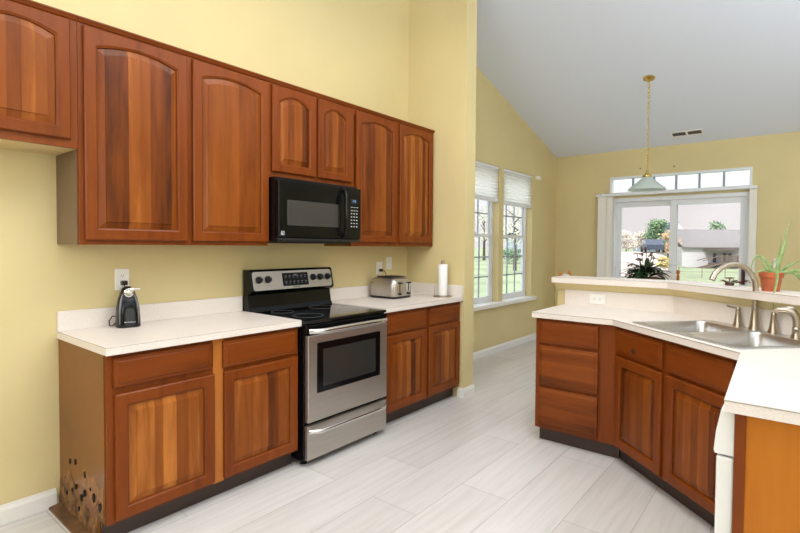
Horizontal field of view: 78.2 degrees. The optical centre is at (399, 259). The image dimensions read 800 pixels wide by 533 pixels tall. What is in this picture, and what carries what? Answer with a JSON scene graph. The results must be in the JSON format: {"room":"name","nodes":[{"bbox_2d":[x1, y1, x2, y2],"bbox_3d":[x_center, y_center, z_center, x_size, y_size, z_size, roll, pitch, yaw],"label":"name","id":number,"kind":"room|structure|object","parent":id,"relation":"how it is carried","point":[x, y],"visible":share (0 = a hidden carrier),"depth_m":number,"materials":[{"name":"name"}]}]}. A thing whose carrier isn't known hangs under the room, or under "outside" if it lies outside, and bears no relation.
{"room":"kitchen","nodes":[
{"label":"kitchen","id":0,"kind":"room"},
{"bbox_2d":[0,0,408,504],"bbox_3d":[-1.900,-0.850,2.521,0.180,4.267,6.150,2,2,39],"label":"wall","id":1,"kind":"structure","parent":0,"point":[356,52],"depth_m":2.97,"materials":[{"name":"yellow paint"}]},
{"bbox_2d":[0,488,56,524],"bbox_3d":[-2.756,1.265,1.393,0.013,0.092,3.045,2,2,39],"label":"baseboard","id":2,"kind":"structure","parent":1,"relation":"attached to","point":[12,511],"depth_m":2.47,"materials":[{"name":"white wood"}]},
{"bbox_2d":[0,0,77,155],"bbox_3d":[-1.934,-0.838,2.078,0.326,0.625,0.913,2,2,39],"label":"upper cabinet","id":3,"kind":"object","parent":1,"relation":"attached to","point":[38,41],"visible":1,"depth_m":2.21,"materials":[{"name":"brown wood"}]},
{"bbox_2d":[115,268,128,289],"bbox_3d":[-1.580,0.111,2.802,0.008,0.122,0.076,2,2,39],"label":"wall outlet","id":4,"kind":"object","parent":1,"relation":"attached to","point":[120,274],"visible":0.83,"depth_m":2.79,"materials":[{"name":"white plastic"}]},
{"bbox_2d":[57,296,241,330],"bbox_3d":[-1.436,0.310,2.977,0.020,0.102,1.088,2,2,39],"label":"backsplash","id":5,"kind":"structure","parent":1,"relation":"attached to","point":[94,317],"depth_m":2.94,"materials":[{"name":"laminate"}]},
{"bbox_2d":[56,15,268,245],"bbox_3d":[-1.308,-0.627,2.858,0.326,1.082,1.083,2,2,39],"label":"upper cabinet","id":6,"kind":"object","parent":1,"relation":"attached to","point":[173,149],"visible":0.98,"depth_m":2.64,"materials":[{"name":"brown wood"}]},
{"bbox_2d":[268,77,352,186],"bbox_3d":[-0.724,-0.867,3.568,0.326,0.635,0.760,2,2,39],"label":"upper cabinet","id":7,"kind":"object","parent":1,"relation":"attached to","point":[310,132],"visible":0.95,"depth_m":3.43,"materials":[{"name":"brown wood"}]},
{"bbox_2d":[268,176,360,243],"bbox_3d":[-0.668,-0.332,3.536,0.474,0.428,0.758,2,2,39],"label":"microwave","id":8,"kind":"object","parent":7,"relation":"attached to","point":[300,211],"visible":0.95,"depth_m":3.36,"materials":[{"name":"black plastic"}]},
{"bbox_2d":[376,262,381,273],"bbox_3d":[-0.189,0.075,4.516,0.008,0.115,0.076,2,2,39],"label":"wall outlet","id":9,"kind":"object","parent":1,"relation":"attached to","point":[378,264],"visible":1,"depth_m":4.50,"materials":[{"name":"white plastic"}]},
{"bbox_2d":[324,104,434,246],"bbox_3d":[-0.142,-0.660,4.293,0.326,1.082,1.087,2,2,39],"label":"upper cabinet","id":10,"kind":"object","parent":1,"relation":"attached to","point":[392,158],"visible":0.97,"depth_m":4.14,"materials":[{"name":"brown wood"}]},
{"bbox_2d":[386,257,391,268],"bbox_3d":[-0.099,0.030,4.618,0.016,0.115,0.076,2,2,39],"label":"light switch","id":11,"kind":"object","parent":1,"relation":"attached to","point":[388,259],"visible":1,"depth_m":4.61,"materials":[{"name":"white plastic"}]},
{"bbox_2d":[330,282,462,300],"bbox_3d":[-0.023,0.284,4.220,0.648,0.102,1.084,2,2,39],"label":"backsplash","id":12,"kind":"structure","parent":1,"relation":"attached to","point":[342,293],"depth_m":4.39,"materials":[{"name":"laminate"}]},
{"bbox_2d":[0,339,713,532],"bbox_3d":[2.087,1.391,1.898,7.500,0.120,10.330,2,2,39],"label":"floor","id":13,"kind":"structure","parent":0,"point":[478,462],"depth_m":2.79,"materials":[{"name":"white wood"}]},
{"bbox_2d":[49,327,297,532],"bbox_3d":[-1.218,0.845,2.780,0.629,0.874,1.140,2,2,39],"label":"base cabinet","id":14,"kind":"object","parent":13,"relation":"on","point":[147,436],"visible":0.98,"depth_m":2.46,"materials":[{"name":"brown wood"}]},
{"bbox_2d":[56,296,301,355],"bbox_3d":[-1.193,0.336,2.779,0.648,0.140,1.090,2,2,39],"label":"countertop","id":15,"kind":"structure","parent":14,"relation":"on","point":[165,324],"depth_m":2.68,"materials":[{"name":"laminate"}]},
{"bbox_2d":[108,280,140,327],"bbox_3d":[-1.520,0.244,2.722,0.176,0.248,0.135,1,2,23],"label":"can opener","id":16,"kind":"object","parent":15,"relation":"on","point":[127,307],"visible":1,"depth_m":2.68,"materials":[{"name":"black plastic"}]},
{"bbox_2d":[243,267,386,464],"bbox_3d":[-0.563,0.668,3.474,0.744,1.197,0.762,2,2,39],"label":"range","id":17,"kind":"object","parent":13,"relation":"on","point":[342,349],"visible":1,"depth_m":3.32,"materials":[{"name":"silver metal"}]},
{"bbox_2d":[255,304,385,324],"bbox_3d":[-0.587,0.370,3.486,0.642,0.022,0.762,2,2,39],"label":"cooktop","id":18,"kind":"object","parent":17,"relation":"in","point":[310,314],"depth_m":3.41,"materials":[{"name":"black glass"}]},
{"bbox_2d":[384,302,459,422],"bbox_3d":[-0.033,0.812,4.239,0.629,0.874,1.084,2,2,39],"label":"base cabinet","id":19,"kind":"object","parent":13,"relation":"on","point":[423,344],"visible":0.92,"depth_m":4.01,"materials":[{"name":"brown wood"}]},
{"bbox_2d":[330,282,462,312],"bbox_3d":[-0.022,0.303,4.220,0.648,0.140,1.084,2,2,39],"label":"countertop","id":20,"kind":"structure","parent":19,"relation":"on","point":[422,294],"depth_m":4.18,"materials":[{"name":"laminate"}]},
{"bbox_2d":[370,269,411,298],"bbox_3d":[-0.084,0.208,4.362,0.347,0.245,0.271,2,2,37],"label":"toaster","id":21,"kind":"object","parent":20,"relation":"on","point":[386,286],"visible":1,"depth_m":4.26,"materials":[{"name":"metal"}]},
{"bbox_2d":[433,260,451,297],"bbox_3d":[0.386,0.168,4.440,0.176,0.329,0.176,2,2,39],"label":"paper towel holder","id":22,"kind":"object","parent":20,"relation":"on","point":[442,261],"visible":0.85,"depth_m":4.42,"materials":[{"name":"silver metal"}]},
{"bbox_2d":[438,264,447,295],"bbox_3d":[0.386,0.180,4.440,0.085,0.278,0.085,2,2,39],"label":"paper towel roll","id":23,"kind":"object","parent":22,"relation":"on","point":[442,268],"visible":1,"depth_m":4.40,"materials":[{"name":"white paper"}]},
{"bbox_2d":[558,270,571,275],"bbox_3d":[2.002,0.679,5.364,0.452,1.104,0.461,1,2,32],"label":"dining chair","id":24,"kind":"object","parent":13,"relation":"on","point":[569,271],"visible":0.12,"depth_m":5.47,"materials":[{"name":"brown wood"}]},
{"bbox_2d":[535,318,619,458],"bbox_3d":[1.351,0.842,3.529,0.552,0.874,0.606,2,2,39],"label":"base cabinet","id":25,"kind":"object","parent":13,"relation":"on","point":[574,386],"visible":0.77,"depth_m":3.29,"materials":[{"name":"brown wood"}]},
{"bbox_2d":[648,270,679,279],"bbox_3d":[3.103,0.669,6.005,0.461,1.104,0.452,2,2,39],"label":"dining chair","id":26,"kind":"object","parent":13,"relation":"on","point":[674,276],"visible":0.11,"depth_m":6.04,"materials":[{"name":"brown wood"}]},
{"bbox_2d":[613,326,736,526],"bbox_3d":[1.702,0.868,2.722,0.572,0.874,0.982,0,2,-8],"label":"base cabinet","id":27,"kind":"object","parent":13,"relation":"on","point":[669,396],"visible":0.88,"depth_m":2.61,"materials":[{"name":"brown wood"}]},
{"bbox_2d":[532,289,799,424],"bbox_3d":[1.547,0.355,2.520,1.195,0.156,2.874,0,2,-2],"label":"countertop","id":28,"kind":"structure","parent":27,"relation":"on","point":[764,383],"depth_m":2.60,"materials":[{"name":"stone"}]},
{"bbox_2d":[589,294,605,304],"bbox_3d":[1.511,0.300,3.771,0.118,0.076,0.008,2,2,39],"label":"wall outlet","id":29,"kind":"object","parent":28,"relation":"attached to","point":[594,298],"visible":1,"depth_m":3.77,"materials":[{"name":"white plastic"}]},
{"bbox_2d":[632,320,799,348],"bbox_3d":[1.736,0.480,2.651,0.561,0.188,0.800,0,2,-8],"label":"sink","id":30,"kind":"object","parent":28,"relation":"in","point":[716,332],"visible":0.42,"depth_m":2.64,"materials":[{"name":"silver metal"}]},
{"bbox_2d":[641,321,745,331],"bbox_3d":[1.675,0.474,2.836,0.436,0.187,0.356,0,2,-8],"label":"basin","id":31,"kind":"object","parent":30,"relation":"in","point":[668,326],"depth_m":3.00,"materials":[{"name":"silver metal"}]},
{"bbox_2d":[687,332,799,346],"bbox_3d":[1.732,0.486,2.456,0.436,0.187,0.356,0,2,-8],"label":"basin","id":32,"kind":"object","parent":30,"relation":"in","point":[737,339],"depth_m":2.62,"materials":[{"name":"silver metal"}]},
{"bbox_2d":[772,306,799,338],"bbox_3d":[1.966,0.315,2.500,0.125,0.156,0.049,2,2,42],"label":"faucet","id":33,"kind":"object","parent":30,"relation":"on","point":[795,334],"visible":1,"depth_m":2.47,"materials":[{"name":"silver metal"}]},
{"bbox_2d":[709,262,784,332],"bbox_3d":[1.851,0.197,2.718,0.324,0.376,0.308,0,2,-8],"label":"faucet","id":34,"kind":"object","parent":28,"relation":"on","point":[754,324],"visible":0.95,"depth_m":2.72,"materials":[{"name":"silver metal"}]},
{"bbox_2d":[714,405,734,532],"bbox_3d":[1.405,0.901,1.590,0.613,0.868,0.592,2,2,39],"label":"dishwasher","id":35,"kind":"object","parent":13,"relation":"on","point":[724,436],"visible":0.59,"depth_m":1.53,"materials":[{"name":"white"}]},
{"bbox_2d":[732,414,799,532],"bbox_3d":[1.250,0.905,1.322,0.600,0.873,0.010,2,2,39],"label":"end panel","id":36,"kind":"object","parent":13,"relation":"on","point":[766,471],"visible":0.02,"depth_m":1.46,"materials":[{"name":"brown wood"}]},
{"bbox_3d":[2.642,0.860,5.500,0.900,0.745,1.440,2,2,39],"label":"dining table","id":37,"kind":"object","parent":13,"relation":"on","visible":0},
{"bbox_2d":[619,248,675,279],"bbox_3d":[2.749,0.180,5.496,0.599,0.616,0.600,2,2,39],"label":"centerpiece plant","id":38,"kind":"object","parent":37,"relation":"on","point":[642,271],"visible":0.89,"depth_m":5.44,"materials":[{"name":"green plant"}]},
{"bbox_2d":[407,0,476,395],"bbox_3d":[0.383,-0.715,4.676,0.657,3.908,0.168,2,2,39],"label":"wall","id":39,"kind":"structure","parent":0,"point":[442,33],"depth_m":4.52,"materials":[{"name":"yellow paint"}]},
{"bbox_2d":[457,384,474,397],"bbox_3d":[0.357,1.195,4.740,0.715,0.085,0.196,2,2,39],"label":"baseboard","id":40,"kind":"structure","parent":39,"relation":"attached to","point":[467,391],"depth_m":4.48,"materials":[{"name":"white wood"}]},
{"bbox_2d":[473,66,556,352],"bbox_3d":[1.280,-0.768,6.499,0.160,3.923,4.030,2,2,39],"label":"wall","id":41,"kind":"structure","parent":0,"point":[504,140],"depth_m":6.74,"materials":[{"name":"yellow paint"}]},
{"bbox_2d":[475,161,498,201],"bbox_3d":[0.986,-0.968,6.050,0.044,0.454,0.872,2,2,39],"label":"cellular shade","id":42,"kind":"object","parent":41,"relation":"attached to","point":[486,175],"visible":0.62,"depth_m":6.14,"materials":[{"name":"white fabric"}]},
{"bbox_2d":[474,199,504,310],"bbox_3d":[0.977,-0.298,6.072,0.220,1.797,0.980,2,2,39],"label":"window","id":43,"kind":"structure","parent":41,"relation":"in","point":[485,302],"depth_m":6.39,"materials":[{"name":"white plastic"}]},
{"bbox_2d":[473,333,535,359],"bbox_3d":[1.307,1.153,6.467,0.013,0.085,3.712,2,2,39],"label":"baseboard","id":44,"kind":"structure","parent":41,"relation":"attached to","point":[493,349],"depth_m":6.54,"materials":[{"name":"white wood"}]},
{"bbox_2d":[504,169,531,208],"bbox_3d":[1.621,-0.976,6.832,0.044,0.474,0.877,2,2,39],"label":"cellular shade","id":45,"kind":"object","parent":41,"relation":"attached to","point":[517,186],"visible":0.77,"depth_m":6.81,"materials":[{"name":"white fabric"}]},
{"bbox_2d":[501,205,536,304],"bbox_3d":[1.612,-0.316,6.854,0.220,1.797,0.985,2,2,39],"label":"window","id":46,"kind":"structure","parent":41,"relation":"in","point":[514,297],"depth_m":7.02,"materials":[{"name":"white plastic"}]},
{"bbox_2d":[557,289,564,305],"bbox_3d":[1.808,0.766,2.579,0.871,1.086,3.101,0,2,-4],"label":"wall","id":47,"kind":"structure","parent":0,"point":[561,293],"depth_m":3.97,"materials":[{"name":"yellow paint"}]},
{"bbox_2d":[552,275,799,304],"bbox_3d":[1.807,0.201,2.569,1.003,0.044,3.202,0,2,-4],"label":"ledge","id":48,"kind":"object","parent":47,"relation":"on","point":[783,296],"visible":0.97,"depth_m":3.22,"materials":[{"name":"laminate"}]},
{"bbox_2d":[720,277,749,285],"bbox_3d":[2.140,0.138,3.147,0.179,0.054,0.104,2,2,39],"label":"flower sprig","id":49,"kind":"object","parent":48,"relation":"on","point":[728,283],"visible":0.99,"depth_m":3.14,"materials":[{"name":"brown plant"}]},
{"bbox_2d":[751,220,799,308],"bbox_3d":[2.121,0.035,2.749,0.346,0.521,0.193,0,2,-7],"label":"aloe","id":50,"kind":"object","parent":48,"relation":"on","point":[771,280],"visible":0.96,"depth_m":2.75,"materials":[{"name":"plant"}]},
{"bbox_2d":[554,283,799,313],"bbox_3d":[1.732,0.251,2.600,0.804,0.059,3.038,0,2,-4],"label":"trim","id":51,"kind":"structure","parent":47,"relation":"attached to","point":[766,305],"depth_m":3.41,"materials":[{"name":"yellow paint"}]},
{"bbox_2d":[565,289,799,334],"bbox_3d":[1.759,0.337,2.533,0.740,0.118,2.873,0,2,-3],"label":"backsplash","id":52,"kind":"structure","parent":47,"relation":"attached to","point":[709,310],"depth_m":3.38,"materials":[{"name":"laminate"}]},
{"bbox_2d":[476,0,799,157],"bbox_3d":[2.096,-2.214,1.776,7.500,1.640,10.280,2,2,39],"label":"ceiling","id":53,"kind":"structure","parent":0,"point":[574,71],"depth_m":5.34,"materials":[{"name":"white paint"}]},
{"bbox_2d":[627,75,665,191],"bbox_3d":[2.773,-1.415,5.510,0.395,1.262,0.395,2,2,39],"label":"pendant lamp","id":54,"kind":"object","parent":53,"relation":"hanging from","point":[647,183],"visible":1,"depth_m":5.49,"materials":[{"name":"gold metal"}]},
{"bbox_2d":[669,128,703,137],"bbox_3d":[3.745,-1.655,6.433,0.380,0.047,0.136,2,2,39],"label":"ceiling vent","id":55,"kind":"object","parent":53,"relation":"in","point":[694,131],"visible":1,"depth_m":6.43,"materials":[{"name":"white metal"}]},
{"bbox_2d":[554,131,799,305],"bbox_3d":[5.267,-0.159,5.716,7.245,2.806,0.160,2,2,39],"label":"wall","id":56,"kind":"structure","parent":0,"point":[774,159],"depth_m":6.65,"materials":[{"name":"yellow paint"}]},
{"bbox_2d":[596,185,757,286],"bbox_3d":[3.708,0.097,6.809,1.960,2.130,0.118,2,2,39],"label":"vertical blind","id":57,"kind":"object","parent":56,"relation":"attached to","point":[605,201],"visible":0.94,"depth_m":7.26,"materials":[{"name":"white plastic"}]},
{"bbox_2d":[612,192,749,285],"bbox_3d":[3.830,0.157,6.846,1.715,2.090,0.148,2,2,39],"label":"door","id":58,"kind":"structure","parent":56,"relation":"in","point":[743,198],"depth_m":6.84,"materials":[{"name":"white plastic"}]},
{"bbox_2d":[610,167,752,193],"bbox_3d":[3.824,-1.073,6.821,1.730,0.260,0.112,2,2,39],"label":"window","id":59,"kind":"structure","parent":56,"relation":"in","point":[724,171],"depth_m":6.65,"materials":[{"name":"white plastic"}]},
{"bbox_2d":[758,272,783,291],"bbox_3d":[2.083,0.122,2.765,0.118,0.106,0.118,2,2,39],"label":"pot","id":60,"kind":"object","parent":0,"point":[767,279],"depth_m":2.73,"materials":[{"name":"ceramic"}]},
{"label":"outside","id":61,"kind":"structure","parent":0,"visible":0},
{"bbox_2d":[474,247,738,297],"bbox_3d":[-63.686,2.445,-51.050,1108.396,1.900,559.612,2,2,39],"label":"ground","id":62,"kind":"structure","parent":61,"point":[689,274],"depth_m":30.05,"materials":[{"name":"green plant"}]},
{"bbox_2d":[475,203,519,259],"bbox_3d":[6.082,-1.912,33.877,3.418,4.096,3.279,2,2,39],"label":"tree","id":63,"kind":"object","parent":62,"relation":"on","point":[484,215],"visible":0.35,"depth_m":33.92,"materials":[{"name":"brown plant"}]},
{"bbox_2d":[503,206,520,270],"bbox_3d":[5.671,-1.194,23.937,2.346,3.632,2.316,2,2,39],"label":"tree","id":64,"kind":"object","parent":62,"relation":"on","point":[510,213],"visible":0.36,"depth_m":23.96,"materials":[{"name":"brown plant"}]},
{"bbox_2d":[503,247,520,261],"bbox_3d":[6.623,-0.235,30.102,2.016,1.126,1.898,2,2,39],"label":"bush","id":65,"kind":"object","parent":62,"relation":"on","point":[511,252],"visible":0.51,"depth_m":29.73,"materials":[{"name":"green plant"}]},
{"bbox_2d":[503,228,520,254],"bbox_3d":[9.713,-1.290,40.963,2.000,2.620,2.400,1,2,17],"label":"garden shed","id":66,"kind":"object","parent":62,"relation":"on","point":[512,244],"visible":0.24,"depth_m":40.08,"materials":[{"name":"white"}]},
{"bbox_2d":[622,230,639,251],"bbox_3d":[25.358,-2.097,55.210,3.025,2.587,3.414,2,2,39],"label":"tree","id":67,"kind":"object","parent":62,"relation":"on","point":[628,245],"visible":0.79,"depth_m":54.56,"materials":[{"name":"brown plant"}]},
{"bbox_2d":[632,231,644,248],"bbox_3d":[30.420,-2.321,61.920,2.243,2.725,2.238,1,2,10],"label":"tree","id":68,"kind":"object","parent":62,"relation":"on","point":[637,234],"visible":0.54,"depth_m":61.89,"materials":[{"name":"brown plant"}]},
{"bbox_2d":[621,252,667,279],"bbox_3d":[16.326,-0.027,36.993,6.678,0.925,37.830,1,2,29],"label":"road","id":69,"kind":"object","parent":62,"relation":"on","point":[629,257],"visible":0.27,"depth_m":34.56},
{"bbox_2d":[640,239,664,252],"bbox_3d":[25.605,-1.413,49.998,1.780,1.350,4.250,1,2,19],"label":"parked car","id":70,"kind":"object","parent":69,"relation":"on","point":[652,244],"visible":0.89,"depth_m":48.53,"materials":[{"name":"blue paint"}]},
{"bbox_2d":[641,217,668,252],"bbox_3d":[31.115,-3.038,60.047,3.197,4.348,3.147,2,2,39],"label":"evergreen tree","id":71,"kind":"object","parent":62,"relation":"on","point":[656,226],"visible":0.74,"depth_m":59.47,"materials":[{"name":"green plant"}]},
{"bbox_2d":[654,256,668,267],"bbox_3d":[15.069,0.201,27.940,1.281,0.858,1.333,2,2,39],"label":"bush","id":72,"kind":"object","parent":62,"relation":"on","point":[665,258],"visible":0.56,"depth_m":27.81,"materials":[{"name":"yellow plant"}]},
{"bbox_2d":[658,230,681,259],"bbox_3d":[29.490,-1.672,54.057,1.988,3.357,2.263,-1,2,-43],"label":"autumn tree","id":73,"kind":"object","parent":62,"relation":"on","point":[665,235],"visible":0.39,"depth_m":53.95,"materials":[{"name":"brown plant"}]},
{"bbox_2d":[633,223,739,268],"bbox_3d":[39.368,-1.778,63.367,13.402,6.277,12.200,0,2,0],"label":"neighbor house","id":74,"kind":"structure","parent":62,"relation":"on","point":[699,248],"depth_m":60.03,"materials":[{"name":"grey"}]},
{"bbox_2d":[707,220,727,229],"bbox_3d":[54.747,-3.209,84.812,3.938,7.335,3.183,2,2,39],"label":"tree","id":75,"kind":"object","parent":62,"relation":"on","point":[717,225],"visible":0.13,"depth_m":84.60,"materials":[{"name":"green plant"}]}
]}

